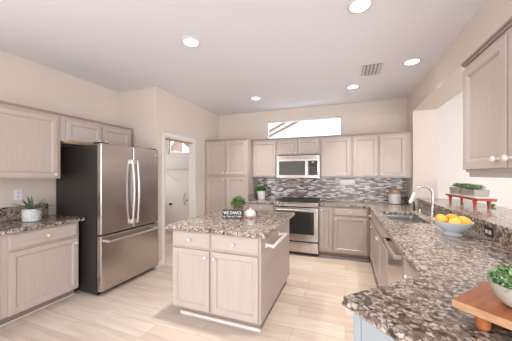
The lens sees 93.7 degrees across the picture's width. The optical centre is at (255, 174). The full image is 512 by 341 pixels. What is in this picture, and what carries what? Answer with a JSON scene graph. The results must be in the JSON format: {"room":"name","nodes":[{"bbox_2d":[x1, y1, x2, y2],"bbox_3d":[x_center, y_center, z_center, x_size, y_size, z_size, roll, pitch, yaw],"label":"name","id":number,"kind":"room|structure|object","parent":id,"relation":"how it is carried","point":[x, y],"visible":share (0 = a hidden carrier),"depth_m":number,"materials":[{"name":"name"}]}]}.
{"room":"kitchen","nodes":[
{"label":"kitchen","id":0,"kind":"room"},
{"bbox_2d":[0,50,118,214],"bbox_3d":[-3.396,0.045,0.930,0.100,2.753,6.380,0,0,20],"label":"wall","id":1,"kind":"structure","parent":0,"point":[23,81],"depth_m":2.94,"materials":[{"name":"beige paint"}]},
{"bbox_2d":[14,190,21,199],"bbox_3d":[-2.679,0.232,2.702,0.008,0.116,0.072,0,0,20],"label":"wall outlet","id":2,"kind":"object","parent":1,"relation":"attached to","point":[17,193],"visible":0.94,"depth_m":2.70,"materials":[{"name":"white plastic"}]},
{"bbox_2d":[0,203,47,221],"bbox_3d":[-2.824,0.432,2.294,0.020,0.150,1.435,0,0,20],"label":"backsplash","id":3,"kind":"structure","parent":1,"relation":"attached to","point":[5,215],"depth_m":2.66,"materials":[{"name":"brown stone"}]},
{"bbox_2d":[0,100,60,178],"bbox_3d":[-2.578,-0.328,2.376,0.423,0.750,0.960,0,0,20],"label":"upper cabinet","id":4,"kind":"object","parent":1,"relation":"attached to","point":[29,136],"visible":1,"depth_m":2.48,"materials":[{"name":"brown wood"}]},
{"bbox_2d":[60,114,131,146],"bbox_3d":[-2.240,-0.537,3.287,0.423,0.332,0.977,0,0,20],"label":"upper cabinet","id":5,"kind":"object","parent":1,"relation":"attached to","point":[74,131],"visible":0.75,"depth_m":3.08,"materials":[{"name":"brown wood"}]},
{"bbox_2d":[119,87,159,267],"bbox_3d":[-2.442,0.045,4.027,2.017,2.753,0.090,0,0,20],"label":"wall","id":6,"kind":"structure","parent":0,"point":[139,109],"depth_m":3.71,"materials":[{"name":"beige paint"}]},
{"bbox_2d":[0,231,378,340],"bbox_3d":[0.079,1.462,0.931,9.100,0.080,9.000,0,0,20],"label":"floor","id":7,"kind":"structure","parent":0,"point":[309,307],"depth_m":2.47,"materials":[{"name":"brown wood"}]},
{"bbox_2d":[0,235,0,319],"bbox_3d":[-2.668,0.985,1.918,0.573,0.873,0.738,0,0,20],"label":"base cabinet","id":8,"kind":"object","parent":7,"relation":"on","point":[0,235],"visible":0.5,"depth_m":2.18,"materials":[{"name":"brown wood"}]},
{"bbox_2d":[0,215,84,234],"bbox_3d":[-2.553,0.527,2.231,0.571,0.039,1.505,0,0,20],"label":"countertop","id":9,"kind":"structure","parent":8,"relation":"on","point":[13,226],"depth_m":2.51,"materials":[{"name":"brown stone"}]},
{"bbox_2d":[8,195,54,221],"bbox_3d":[-2.377,0.369,2.586,0.317,0.276,0.382,0,0,4],"label":"potted plant","id":10,"kind":"object","parent":9,"relation":"on","point":[30,214],"visible":1,"depth_m":2.55,"materials":[{"name":"white ceramic"}]},
{"bbox_2d":[0,222,78,326],"bbox_3d":[-2.421,0.985,2.582,0.573,0.873,0.675,0,0,20],"label":"base cabinet","id":11,"kind":"object","parent":7,"relation":"on","point":[40,267],"visible":0.99,"depth_m":2.44,"materials":[{"name":"brown wood"}]},
{"bbox_2d":[56,142,157,294],"bbox_3d":[-1.967,0.521,3.309,0.874,1.799,0.905,0,0,20],"label":"refrigerator","id":12,"kind":"object","parent":7,"relation":"on","point":[114,187],"visible":0.99,"depth_m":2.95,"materials":[{"name":"grey metal"}]},
{"bbox_2d":[165,208,294,331],"bbox_3d":[-0.183,0.964,2.783,1.080,0.915,1.250,0,0,20],"label":"kitchen island","id":13,"kind":"object","parent":7,"relation":"on","point":[233,272],"visible":0.99,"depth_m":2.27,"materials":[{"name":"brown wood"}]},
{"bbox_2d":[165,208,294,238],"bbox_3d":[-0.194,0.526,2.787,1.055,0.040,1.250,0,0,20],"label":"island countertop","id":14,"kind":"structure","parent":13,"relation":"on","point":[265,223],"depth_m":2.42,"materials":[{"name":"brown stone"}]},
{"bbox_2d":[223,210,241,218],"bbox_3d":[-0.268,0.456,2.739,0.225,0.100,0.029,0,0,0],"label":"sign","id":15,"kind":"object","parent":14,"relation":"on","point":[227,214],"visible":1,"depth_m":2.73,"materials":[{"name":"grey paint"}]},
{"bbox_2d":[230,196,245,214],"bbox_3d":[-0.220,0.382,2.977,0.218,0.248,0.212,0,0,20],"label":"potted plant","id":16,"kind":"object","parent":14,"relation":"on","point":[238,201],"visible":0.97,"depth_m":2.93,"materials":[{"name":"green plant"}]},
{"bbox_2d":[244,208,257,217],"bbox_3d":[-0.068,0.449,2.820,0.137,0.114,0.138,0,0,43],"label":"teapot","id":17,"kind":"object","parent":14,"relation":"on","point":[250,213],"visible":1,"depth_m":2.77,"materials":[{"name":"white ceramic"}]},
{"bbox_2d":[205,138,257,213],"bbox_3d":[-0.506,0.364,4.993,0.935,2.114,0.628,0,0,20],"label":"pantry cabinet","id":18,"kind":"object","parent":7,"relation":"on","point":[228,162],"visible":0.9,"depth_m":4.74,"materials":[{"name":"brown wood"}]},
{"bbox_2d":[248,203,274,210],"bbox_3d":[0.185,0.985,4.736,0.525,0.873,0.628,0,0,20],"label":"base cabinet","id":19,"kind":"object","parent":7,"relation":"on","point":[254,206],"visible":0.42,"depth_m":4.46,"materials":[{"name":"brown wood"}]},
{"bbox_2d":[248,198,276,203],"bbox_3d":[0.187,0.527,4.743,0.524,0.039,0.593,0,0,20],"label":"countertop","id":20,"kind":"structure","parent":19,"relation":"on","point":[266,200],"depth_m":4.52,"materials":[{"name":"brown stone"}]},
{"bbox_2d":[256,186,265,199],"bbox_3d":[0.106,0.370,4.883,0.237,0.274,0.217,0,0,-34],"label":"potted plant","id":21,"kind":"object","parent":20,"relation":"on","point":[261,191],"visible":1,"depth_m":4.82,"materials":[{"name":"white ceramic"}]},
{"bbox_2d":[274,197,321,255],"bbox_3d":[0.793,0.941,4.478,0.786,0.961,0.668,0,0,20],"label":"gas range","id":22,"kind":"object","parent":7,"relation":"on","point":[304,225],"visible":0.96,"depth_m":4.18,"materials":[{"name":"grey metal"}]},
{"bbox_2d":[274,200,321,204],"bbox_3d":[0.802,0.507,4.504,0.786,0.020,0.613,0,0,20],"label":"cooktop","id":23,"kind":"object","parent":22,"relation":"in","point":[279,202],"depth_m":4.26,"materials":[{"name":"silver metal"}]},
{"bbox_2d":[319,206,368,260],"bbox_3d":[1.541,0.985,4.233,0.784,0.873,0.628,0,0,20],"label":"base cabinet","id":24,"kind":"object","parent":7,"relation":"on","point":[343,231],"visible":1,"depth_m":3.98,"materials":[{"name":"brown wood"}]},
{"bbox_2d":[369,210,373,264],"bbox_3d":[2.043,0.985,3.476,0.746,0.873,0.500,0,0,20],"label":"base cabinet","id":25,"kind":"object","parent":7,"relation":"on","point":[371,213],"visible":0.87,"depth_m":3.60,"materials":[{"name":"brown wood"}]},
{"bbox_2d":[353,313,394,340],"bbox_3d":[0.861,0.985,0.722,1.048,0.873,0.957,0,0,20],"label":"base cabinet","id":26,"kind":"object","parent":7,"relation":"on","point":[363,330],"visible":0.02,"depth_m":0.93,"materials":[{"name":"white wood"}]},
{"bbox_2d":[319,201,511,340],"bbox_3d":[1.222,0.527,2.342,1.496,0.039,4.374,0,0,20],"label":"countertop","id":27,"kind":"structure","parent":26,"relation":"on","point":[419,307],"depth_m":1.11,"materials":[{"name":"brown stone"}]},
{"bbox_2d":[388,189,400,203],"bbox_3d":[2.386,0.380,4.126,0.196,0.256,0.200,0,0,20],"label":"canister","id":28,"kind":"object","parent":27,"relation":"on","point":[394,197],"visible":1,"depth_m":4.06,"materials":[{"name":"white ceramic"}]},
{"bbox_2d":[384,214,426,223],"bbox_3d":[1.769,0.645,2.869,0.404,0.194,0.774,0,0,20],"label":"sink","id":29,"kind":"object","parent":27,"relation":"in","point":[395,218],"visible":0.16,"depth_m":3.17,"materials":[{"name":"grey metal"}]},
{"bbox_2d":[404,194,407,204],"bbox_3d":[2.504,0.419,3.998,0.054,0.176,0.053,0,0,20],"label":"pepper mill","id":30,"kind":"object","parent":27,"relation":"on","point":[406,195],"visible":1,"depth_m":3.98,"materials":[{"name":"black ceramic"}]},
{"bbox_2d":[409,186,436,216],"bbox_3d":[2.022,0.323,2.908,0.293,0.370,0.122,0,0,15],"label":"faucet","id":31,"kind":"object","parent":27,"relation":"on","point":[432,209],"visible":1,"depth_m":2.91,"materials":[{"name":"silver metal"}]},
{"bbox_2d":[432,218,473,236],"bbox_3d":[1.649,0.449,2.012,0.275,0.118,0.275,0,0,20],"label":"fruit bowl","id":32,"kind":"object","parent":27,"relation":"on","point":[451,229],"visible":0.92,"depth_m":1.95,"materials":[{"name":"white ceramic"}]},
{"bbox_2d":[437,216,447,222],"bbox_3d":[1.564,0.388,2.012,0.081,0.073,0.072,0,0,5],"label":"citrus fruit","id":33,"kind":"object","parent":32,"relation":"in","point":[440,218],"visible":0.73,"depth_m":1.99,"materials":[{"name":"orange food"}]},
{"bbox_2d":[446,214,458,220],"bbox_3d":[1.649,0.369,2.012,0.081,0.073,0.072,0,0,9],"label":"citrus fruit","id":34,"kind":"object","parent":32,"relation":"in","point":[449,216],"visible":0.55,"depth_m":1.99,"materials":[{"name":"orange food"}]},
{"bbox_2d":[448,218,460,223],"bbox_3d":[1.606,0.390,1.938,0.081,0.073,0.073,0,0,20],"label":"citrus fruit","id":35,"kind":"object","parent":32,"relation":"in","point":[452,220],"visible":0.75,"depth_m":1.92,"materials":[{"name":"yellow food"}]},
{"bbox_2d":[460,218,471,223],"bbox_3d":[1.691,0.390,1.938,0.081,0.073,0.072,0,0,15],"label":"citrus fruit","id":36,"kind":"object","parent":32,"relation":"in","point":[463,220],"visible":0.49,"depth_m":1.92,"materials":[{"name":"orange food"}]},
{"bbox_2d":[452,281,511,330],"bbox_3d":[1.020,0.467,0.832,0.623,0.081,0.315,0,0,-29],"label":"board","id":37,"kind":"object","parent":27,"relation":"on","point":[480,301],"visible":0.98,"depth_m":0.78,"materials":[{"name":"red wood"}]},
{"bbox_2d":[486,263,511,307],"bbox_3d":[0.861,0.359,0.760,0.200,0.134,0.202,0,0,20],"label":"potted plant","id":38,"kind":"object","parent":37,"relation":"on","point":[500,277],"visible":1,"depth_m":0.77,"materials":[{"name":"green plant"}]},
{"bbox_2d":[383,236,403,283],"bbox_3d":[1.361,0.985,1.824,0.648,0.872,0.614,0,0,20],"label":"dishwasher","id":39,"kind":"object","parent":7,"relation":"on","point":[395,258],"visible":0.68,"depth_m":1.88,"materials":[{"name":"grey metal"}]},
{"bbox_2d":[373,215,421,285],"bbox_3d":[1.744,0.985,2.669,0.746,0.873,1.218,0,0,20],"label":"base cabinet","id":40,"kind":"object","parent":7,"relation":"on","point":[380,251],"visible":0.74,"depth_m":2.71,"materials":[{"name":"brown wood"}]},
{"bbox_2d":[404,258,416,278],"bbox_3d":[1.240,0.985,1.313,0.746,0.873,0.410,0,0,20],"label":"base cabinet","id":41,"kind":"object","parent":7,"relation":"on","point":[408,272],"visible":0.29,"depth_m":1.47,"materials":[{"name":"brown wood"}]},
{"bbox_2d":[160,88,218,260],"bbox_3d":[-1.206,0.045,4.603,0.100,2.753,1.848,0,0,20],"label":"wall","id":42,"kind":"structure","parent":0,"point":[179,116],"depth_m":4.47,"materials":[{"name":"beige paint"}]},
{"bbox_2d":[165,138,191,143],"bbox_3d":[-1.370,-0.582,4.189,0.079,0.015,0.750,0,0,20],"label":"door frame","id":43,"kind":"structure","parent":42,"relation":"attached to","point":[165,138],"depth_m":4.16,"materials":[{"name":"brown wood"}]},
{"bbox_2d":[162,132,195,264],"bbox_3d":[-1.353,0.381,4.183,0.116,2.081,0.894,0,0,20],"label":"door frame","id":44,"kind":"structure","parent":42,"relation":"in","point":[192,147],"depth_m":4.51,"materials":[{"name":"white paint"}]},
{"bbox_2d":[0,0,485,115],"bbox_3d":[0.079,-1.381,0.931,9.100,0.100,9.000,0,0,20],"label":"ceiling","id":45,"kind":"structure","parent":0,"point":[288,54],"depth_m":2.46,"materials":[{"name":"white paint"}]},
{"bbox_2d":[181,36,200,46],"bbox_3d":[-0.652,-1.325,2.408,0.196,0.011,0.196,0,0,20],"label":"recessed light","id":46,"kind":"object","parent":45,"relation":"in","point":[189,41],"visible":1,"depth_m":2.39,"materials":[{"name":"white paint"}]},
{"bbox_2d":[250,96,260,99],"bbox_3d":[-0.004,-1.325,4.183,0.196,0.011,0.196,0,0,20],"label":"recessed light","id":47,"kind":"object","parent":45,"relation":"in","point":[253,97],"visible":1,"depth_m":4.18,"materials":[{"name":"white paint"}]},
{"bbox_2d":[346,84,359,88],"bbox_3d":[1.468,-1.325,3.636,0.196,0.011,0.196,0,0,20],"label":"recessed light","id":48,"kind":"object","parent":45,"relation":"in","point":[353,86],"visible":1,"depth_m":3.62,"materials":[{"name":"white paint"}]},
{"bbox_2d":[347,0,373,13],"bbox_3d":[0.817,-1.325,1.883,0.196,0.011,0.196,0,0,20],"label":"recessed light","id":49,"kind":"object","parent":45,"relation":"in","point":[354,6],"visible":1,"depth_m":1.89,"materials":[{"name":"white paint"}]},
{"bbox_2d":[359,61,384,76],"bbox_3d":[1.460,-1.320,3.042,0.260,0.021,0.380,0,0,20],"label":"ceiling vent","id":50,"kind":"object","parent":45,"relation":"in","point":[369,69],"visible":1,"depth_m":3.01,"materials":[{"name":"white metal"}]},
{"bbox_2d":[402,57,421,65],"bbox_3d":[1.839,-1.325,2.826,0.196,0.011,0.196,0,0,20],"label":"recessed light","id":51,"kind":"object","parent":45,"relation":"in","point":[411,61],"visible":1,"depth_m":2.81,"materials":[{"name":"white paint"}]},
{"bbox_2d":[165,98,406,251],"bbox_3d":[0.120,0.045,5.161,6.031,2.753,0.120,0,0,20],"label":"wall","id":52,"kind":"structure","parent":0,"point":[390,115],"depth_m":5.00,"materials":[{"name":"beige paint"}]},
{"bbox_2d":[169,140,188,153],"bbox_3d":[-1.841,-0.678,5.900,0.678,0.338,0.040,0,0,20],"label":"window","id":53,"kind":"structure","parent":52,"relation":"in","point":[169,140],"depth_m":6.00,"materials":[{"name":"white paint"}]},
{"bbox_2d":[249,193,257,200],"bbox_3d":[-0.043,0.445,4.854,0.016,0.126,0.541,0,0,20],"label":"backsplash end piece","id":54,"kind":"structure","parent":52,"relation":"attached to","point":[252,196],"depth_m":4.79,"materials":[{"name":"brown stone"}]},
{"bbox_2d":[252,138,277,176],"bbox_3d":[0.216,-0.318,4.848,0.506,0.750,0.396,0,0,20],"label":"upper cabinet","id":55,"kind":"object","parent":52,"relation":"attached to","point":[264,151],"visible":0.89,"depth_m":4.70,"materials":[{"name":"brown wood"}]},
{"bbox_2d":[277,136,319,155],"bbox_3d":[0.834,-0.530,4.619,0.803,0.324,0.396,0,0,20],"label":"upper cabinet","id":56,"kind":"object","parent":52,"relation":"attached to","point":[292,146],"visible":0.93,"depth_m":4.46,"materials":[{"name":"brown wood"}]},
{"bbox_2d":[277,155,320,177],"bbox_3d":[0.830,-0.140,4.604,0.794,0.420,0.407,0,0,20],"label":"microwave","id":57,"kind":"object","parent":56,"relation":"attached to","point":[297,166],"visible":0.98,"depth_m":4.43,"materials":[{"name":"grey metal"}]},
{"bbox_2d":[267,117,341,138],"bbox_3d":[0.948,-0.920,4.864,1.488,0.363,0.040,0,0,20],"label":"window","id":58,"kind":"structure","parent":52,"relation":"in","point":[268,123],"depth_m":4.82,"materials":[{"name":"white paint"}]},
{"bbox_2d":[258,177,405,203],"bbox_3d":[1.326,0.310,4.644,2.739,0.504,0.010,0,0,20],"label":"tile backsplash","id":59,"kind":"structure","parent":52,"relation":"attached to","point":[377,190],"depth_m":4.58,"materials":[{"name":"tile"}]},
{"bbox_2d":[320,134,351,177],"bbox_3d":[1.464,-0.318,4.385,0.533,0.750,0.396,0,0,20],"label":"upper cabinet","id":60,"kind":"object","parent":52,"relation":"attached to","point":[335,150],"visible":1,"depth_m":4.24,"materials":[{"name":"brown wood"}]},
{"bbox_2d":[339,179,354,185],"bbox_3d":[1.629,0.131,4.286,0.272,0.141,0.124,0,0,20],"label":"paper towel holder","id":61,"kind":"object","parent":60,"relation":"attached to","point":[347,182],"visible":0.77,"depth_m":4.24,"materials":[{"name":"white"}]},
{"bbox_2d":[352,131,411,177],"bbox_3d":[2.133,-0.318,4.137,0.889,0.750,0.396,0,0,20],"label":"upper cabinet","id":62,"kind":"object","parent":52,"relation":"attached to","point":[384,154],"visible":0.91,"depth_m":3.97,"materials":[{"name":"brown wood"}]},
{"bbox_2d":[407,0,511,206],"bbox_3d":[1.900,0.045,1.758,0.321,2.753,5.019,0,0,20],"label":"wall","id":63,"kind":"structure","parent":0,"point":[443,81],"depth_m":3.06,"materials":[{"name":"beige paint"}]},
{"bbox_2d":[460,16,511,177],"bbox_3d":[1.269,-0.338,1.034,0.355,0.710,0.912,0,0,20],"label":"upper cabinet","id":64,"kind":"object","parent":63,"relation":"attached to","point":[487,75],"visible":1,"depth_m":1.22,"materials":[{"name":"brown wood"}]},
{"bbox_2d":[437,98,511,208],"bbox_3d":[4.421,0.045,3.959,2.868,2.753,0.100,0,0,20],"label":"wall","id":65,"kind":"structure","parent":0,"point":[450,170],"depth_m":4.24,"materials":[{"name":"grey paint"}]},
{"bbox_3d":[1.940,0.918,1.748,0.240,1.008,4.229,0,0,20],"label":"wall","id":66,"kind":"structure","parent":0,"visible":0},
{"bbox_2d":[416,198,511,234],"bbox_3d":[2.096,0.392,1.716,0.625,0.040,4.177,0,0,20],"label":"bar ledge","id":67,"kind":"object","parent":66,"relation":"on","point":[499,218],"visible":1,"depth_m":2.40,"materials":[{"name":"brown stone"}]},
{"bbox_2d":[445,193,497,207],"bbox_3d":[2.611,0.320,2.956,0.184,0.104,0.770,0,0,17],"label":"stand","id":68,"kind":"object","parent":67,"relation":"on","point":[474,200],"visible":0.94,"depth_m":2.69,"materials":[{"name":"brown wood"}]},
{"bbox_2d":[449,193,492,198],"bbox_3d":[2.608,0.261,2.946,0.156,0.012,0.640,0,0,17],"label":"serving tray","id":69,"kind":"object","parent":68,"relation":"on","point":[449,193],"visible":0.7,"depth_m":2.72,"materials":[{"name":"white ceramic"}]},
{"bbox_2d":[449,182,489,196],"bbox_3d":[2.621,0.181,2.971,0.244,0.147,0.673,0,0,17],"label":"planter","id":70,"kind":"object","parent":69,"relation":"on","point":[474,190],"visible":1,"depth_m":2.82,"materials":[{"name":"grey"}]},
{"bbox_2d":[418,201,511,247],"bbox_3d":[1.909,0.481,2.026,0.011,0.134,3.728,0,0,20],"label":"backsplash","id":71,"kind":"structure","parent":66,"relation":"attached to","point":[501,237],"depth_m":1.99,"materials":[{"name":"brown stone"}]},
{"bbox_2d":[484,226,492,237],"bbox_3d":[1.856,0.460,1.914,0.008,0.072,0.120,0,0,20],"label":"wall outlet","id":72,"kind":"object","parent":71,"relation":"attached to","point":[488,231],"visible":1,"depth_m":1.91,"materials":[{"name":"black plastic"}]},
{"label":"outside","id":73,"kind":"structure","parent":0,"visible":0},
{"bbox_2d":[171,118,339,152],"bbox_3d":[0.899,-1.578,8.165,14.000,6.000,0.665,0,0,20],"label":"house","id":74,"kind":"structure","parent":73,"point":[328,126],"depth_m":7.98,"materials":[{"name":"white paint"}]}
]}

